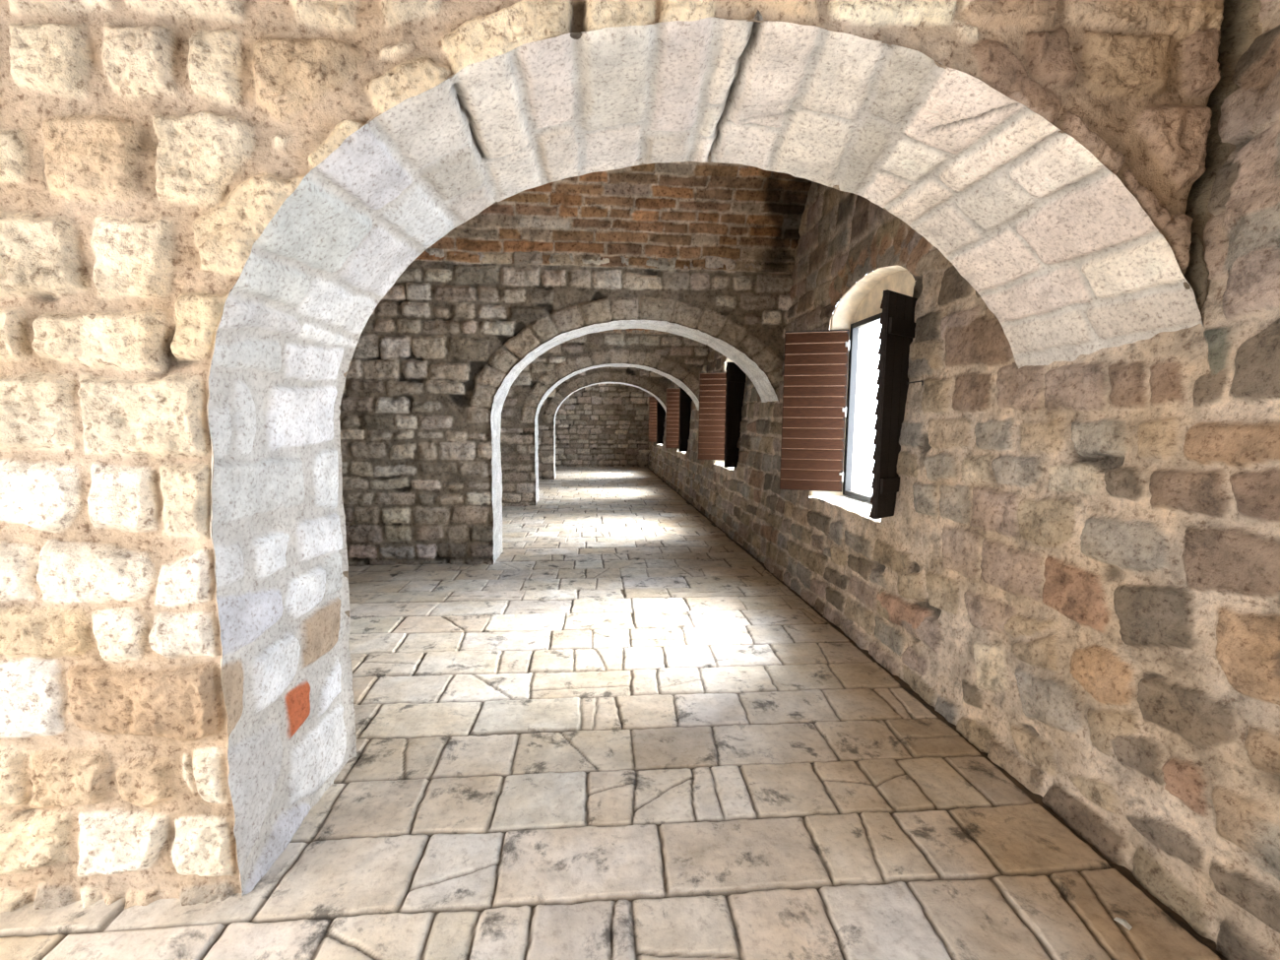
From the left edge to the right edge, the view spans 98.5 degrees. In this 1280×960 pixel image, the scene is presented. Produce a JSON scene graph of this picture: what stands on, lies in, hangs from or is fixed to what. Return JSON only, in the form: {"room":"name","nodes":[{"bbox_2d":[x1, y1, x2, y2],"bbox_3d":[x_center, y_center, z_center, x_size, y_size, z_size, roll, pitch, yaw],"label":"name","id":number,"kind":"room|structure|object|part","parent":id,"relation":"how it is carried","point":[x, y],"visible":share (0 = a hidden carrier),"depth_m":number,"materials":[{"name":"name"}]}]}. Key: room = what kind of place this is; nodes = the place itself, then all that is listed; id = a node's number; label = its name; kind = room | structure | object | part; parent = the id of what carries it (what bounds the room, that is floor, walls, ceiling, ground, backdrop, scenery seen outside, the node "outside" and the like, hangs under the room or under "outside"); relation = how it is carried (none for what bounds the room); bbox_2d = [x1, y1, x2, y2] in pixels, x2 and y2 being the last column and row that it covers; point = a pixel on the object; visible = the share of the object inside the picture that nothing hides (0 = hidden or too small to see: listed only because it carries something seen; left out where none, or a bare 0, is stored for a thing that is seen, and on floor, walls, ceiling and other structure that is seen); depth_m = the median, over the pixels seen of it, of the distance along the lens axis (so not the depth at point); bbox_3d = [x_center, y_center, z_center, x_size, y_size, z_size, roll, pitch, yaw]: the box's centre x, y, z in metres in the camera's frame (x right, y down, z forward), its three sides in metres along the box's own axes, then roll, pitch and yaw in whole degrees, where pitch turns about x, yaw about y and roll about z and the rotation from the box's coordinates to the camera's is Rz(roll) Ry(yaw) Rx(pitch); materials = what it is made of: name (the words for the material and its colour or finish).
{"room":"stone arched corridor","nodes":[
{"label":"stone arched corridor","id":0,"kind":"room"},
{"bbox_2d":[339,248,793,566],"bbox_3d":[-0.993,-0.754,6.378,5.691,3.497,0.646,0,6,-5],"label":"wall","id":1,"kind":"structure","parent":0,"point":[428,365],"depth_m":6.04,"materials":[{"name":"grey stone"}]},
{"bbox_2d":[490,320,777,563],"bbox_3d":[-0.058,-0.416,6.499,3.246,2.790,0.597,0,6,-5],"label":"arch","id":2,"kind":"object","parent":1,"relation":"attached to","point":[759,379],"depth_m":6.37,"materials":[{"name":"white stone"}]},
{"bbox_2d":[500,328,708,506],"bbox_3d":[-1.357,-1.213,10.746,5.682,3.489,0.667,0,6,-5],"label":"wall","id":3,"kind":"structure","parent":0,"point":[681,357],"depth_m":10.44,"materials":[{"name":"grey stone"}]},
{"bbox_2d":[534,363,699,505],"bbox_3d":[-0.423,-0.875,10.870,3.240,2.777,0.625,0,6,-5],"label":"trim","id":4,"kind":"structure","parent":3,"relation":"attached to","point":[679,383],"depth_m":10.79,"materials":[{"name":"white stone"}]},
{"bbox_2d":[555,383,653,466],"bbox_3d":[-1.819,-3.143,19.716,6.227,5.470,0.113,0,6,-5],"label":"wall","id":5,"kind":"structure","parent":0,"point":[599,424],"depth_m":19.89,"materials":[{"name":"grey stone"}]},
{"bbox_2d":[537,366,678,479],"bbox_3d":[-1.748,-1.711,15.531,5.688,3.489,0.608,0,6,-5],"label":"wall","id":6,"kind":"structure","parent":0,"point":[657,384],"depth_m":15.26,"materials":[{"name":"grey stone"}]},
{"bbox_2d":[553,382,666,478],"bbox_3d":[-0.817,-1.376,15.652,3.232,2.776,0.572,0,6,-5],"label":"trim","id":7,"kind":"structure","parent":6,"relation":"attached to","point":[645,390],"depth_m":15.56,"materials":[{"name":"white stone"}]},
{"bbox_2d":[414,161,811,272],"bbox_3d":[-1.139,-2.954,4.033,7.025,1.688,3.644,0,6,-5],"label":"ceiling","id":8,"kind":"structure","parent":0,"point":[687,212],"depth_m":5.86,"materials":[{"name":"brown brick"}]},
{"bbox_2d":[0,466,1227,959],"bbox_3d":[-1.842,0.632,9.296,6.450,0.028,21.800,0,6,-5],"label":"floor","id":9,"kind":"structure","parent":0,"point":[619,735],"depth_m":2.34,"materials":[{"name":"beige stone"}]},
{"bbox_2d":[0,0,1262,912],"bbox_3d":[-0.647,-0.311,2.127,5.683,3.491,0.861,0,6,-5],"label":"wall","id":10,"kind":"structure","parent":0,"point":[147,147],"depth_m":1.69,"materials":[{"name":"stone"}]},
{"bbox_2d":[206,9,1203,896],"bbox_3d":[0.288,-0.044,2.242,3.368,2.930,0.826,0,6,-5],"label":"arch","id":11,"kind":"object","parent":10,"relation":"attached to","point":[1069,264],"depth_m":2.04,"materials":[{"name":"white stone"}]},
{"bbox_2d":[597,328,671,333],"bbox_3d":[-1.435,-3.450,8.289,7.125,1.785,3.860,0,6,-5],"label":"ceiling","id":12,"kind":"structure","parent":0,"point":[647,331],"depth_m":10.39,"materials":[{"name":"brown brick"}]},
{"bbox_2d":[647,0,1279,959],"bbox_3d":[1.424,-2.029,9.238,0.546,5.476,21.717,0,6,-5],"label":"wall","id":13,"kind":"structure","parent":0,"point":[1075,565],"depth_m":2.21,"materials":[{"name":"brown stone"}]},
{"bbox_2d":[648,396,656,442],"bbox_3d":[0.568,-1.963,17.854,0.569,1.470,0.076,2,6,14],"label":"window shutter","id":14,"kind":"object","parent":13,"relation":"attached to","point":[652,400],"visible":0.48,"depth_m":17.86,"materials":[{"name":"wood"}]},
{"bbox_2d":[656,399,665,444],"bbox_3d":[0.760,-1.806,16.351,0.539,1.470,0.194,-4,7,-37],"label":"window shutter","id":15,"kind":"object","parent":13,"relation":"attached to","point":[661,413],"visible":0.38,"depth_m":16.30,"materials":[{"name":"wood"}]},
{"bbox_3d":[0.716,-1.811,16.401,0.530,1.470,0.034,-4,7,-37],"label":"frame","id":16,"kind":"part","parent":15,"relation":"part of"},
{"bbox_2d":[665,387,679,447],"bbox_3d":[0.926,-1.509,13.502,0.569,1.470,0.076,2,6,14],"label":"window shutter","id":17,"kind":"object","parent":13,"relation":"attached to","point":[672,394],"visible":0.46,"depth_m":13.50,"materials":[{"name":"wood"}]},
{"bbox_2d":[678,386,692,451],"bbox_3d":[1.112,-1.357,12.059,0.539,1.470,0.194,-4,7,-37],"label":"window shutter","id":18,"kind":"object","parent":13,"relation":"attached to","point":[685,400],"visible":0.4,"depth_m":12.01,"materials":[{"name":"wood"}]},
{"bbox_3d":[1.069,-1.363,12.108,0.530,1.470,0.034,-4,7,-37],"label":"frame","id":19,"kind":"part","parent":18,"relation":"part of","materials":[{"name":"black wood"}]},
{"bbox_2d":[713,357,733,470],"bbox_3d":[1.576,-1.128,8.615,0.538,1.973,1.420,0,6,-5],"label":"window","id":20,"kind":"structure","parent":13,"relation":"in","point":[716,462],"depth_m":9.19,"materials":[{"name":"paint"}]},
{"bbox_2d":[698,372,726,460],"bbox_3d":[1.272,-1.068,9.279,0.569,1.470,0.076,2,6,14],"label":"window shutter","id":21,"kind":"object","parent":20,"relation":"attached to","point":[712,385],"visible":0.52,"depth_m":9.27,"materials":[{"name":"wood"}]},
{"bbox_3d":[1.564,-0.191,8.708,0.496,0.090,1.338,0,6,-5],"label":"sill","id":22,"kind":"part","parent":20,"relation":"part of","materials":[{"name":"stone"}]},
{"bbox_2d":[723,361,746,467],"bbox_3d":[1.460,-0.915,7.826,0.539,1.470,0.194,-4,7,-37],"label":"window shutter","id":23,"kind":"object","parent":20,"relation":"attached to","point":[736,382],"visible":0.52,"depth_m":7.77,"materials":[{"name":"wood"}]},
{"bbox_3d":[1.406,-0.918,7.886,0.518,1.450,0.035,-4,7,-37],"label":"slat panel","id":24,"kind":"part","parent":23,"relation":"part of","materials":[{"name":"red wood"}]},
{"bbox_3d":[1.416,-0.921,7.875,0.530,1.470,0.034,-4,7,-37],"label":"frame","id":25,"kind":"part","parent":23,"relation":"part of","materials":[{"name":"black wood"}]},
{"bbox_2d":[808,265,916,521],"bbox_3d":[1.917,-0.694,4.459,0.546,1.972,1.400,0,6,-5],"label":"window","id":26,"kind":"structure","parent":13,"relation":"in","point":[859,310],"depth_m":4.99,"materials":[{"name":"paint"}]},
{"bbox_2d":[779,329,849,492],"bbox_3d":[1.615,-0.633,5.116,0.569,1.470,0.076,2,6,14],"label":"window shutter","id":27,"kind":"object","parent":26,"relation":"attached to","point":[815,362],"visible":1,"depth_m":5.09,"materials":[{"name":"red wood"}]},
{"bbox_3d":[1.905,0.242,4.555,0.496,0.090,1.318,0,6,-5],"label":"sill","id":28,"kind":"part","parent":26,"relation":"part of","materials":[{"name":"stone"}]},
{"bbox_3d":[1.971,-0.572,4.465,0.060,1.550,1.190,0,6,-5],"label":"frame","id":29,"kind":"part","parent":26,"relation":"part of","materials":[{"name":"black paint"}]},
{"bbox_2d":[869,289,923,518],"bbox_3d":[1.800,-0.482,3.683,0.539,1.470,0.194,-4,7,-37],"label":"window shutter","id":30,"kind":"object","parent":26,"relation":"attached to","point":[897,333],"visible":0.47,"depth_m":3.62,"materials":[{"name":"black wood"}]},
{"bbox_3d":[1.747,-0.485,3.742,0.518,1.450,0.035,-4,7,-37],"label":"slat panel","id":31,"kind":"part","parent":30,"relation":"part of","materials":[{"name":"red wood"}]}
]}

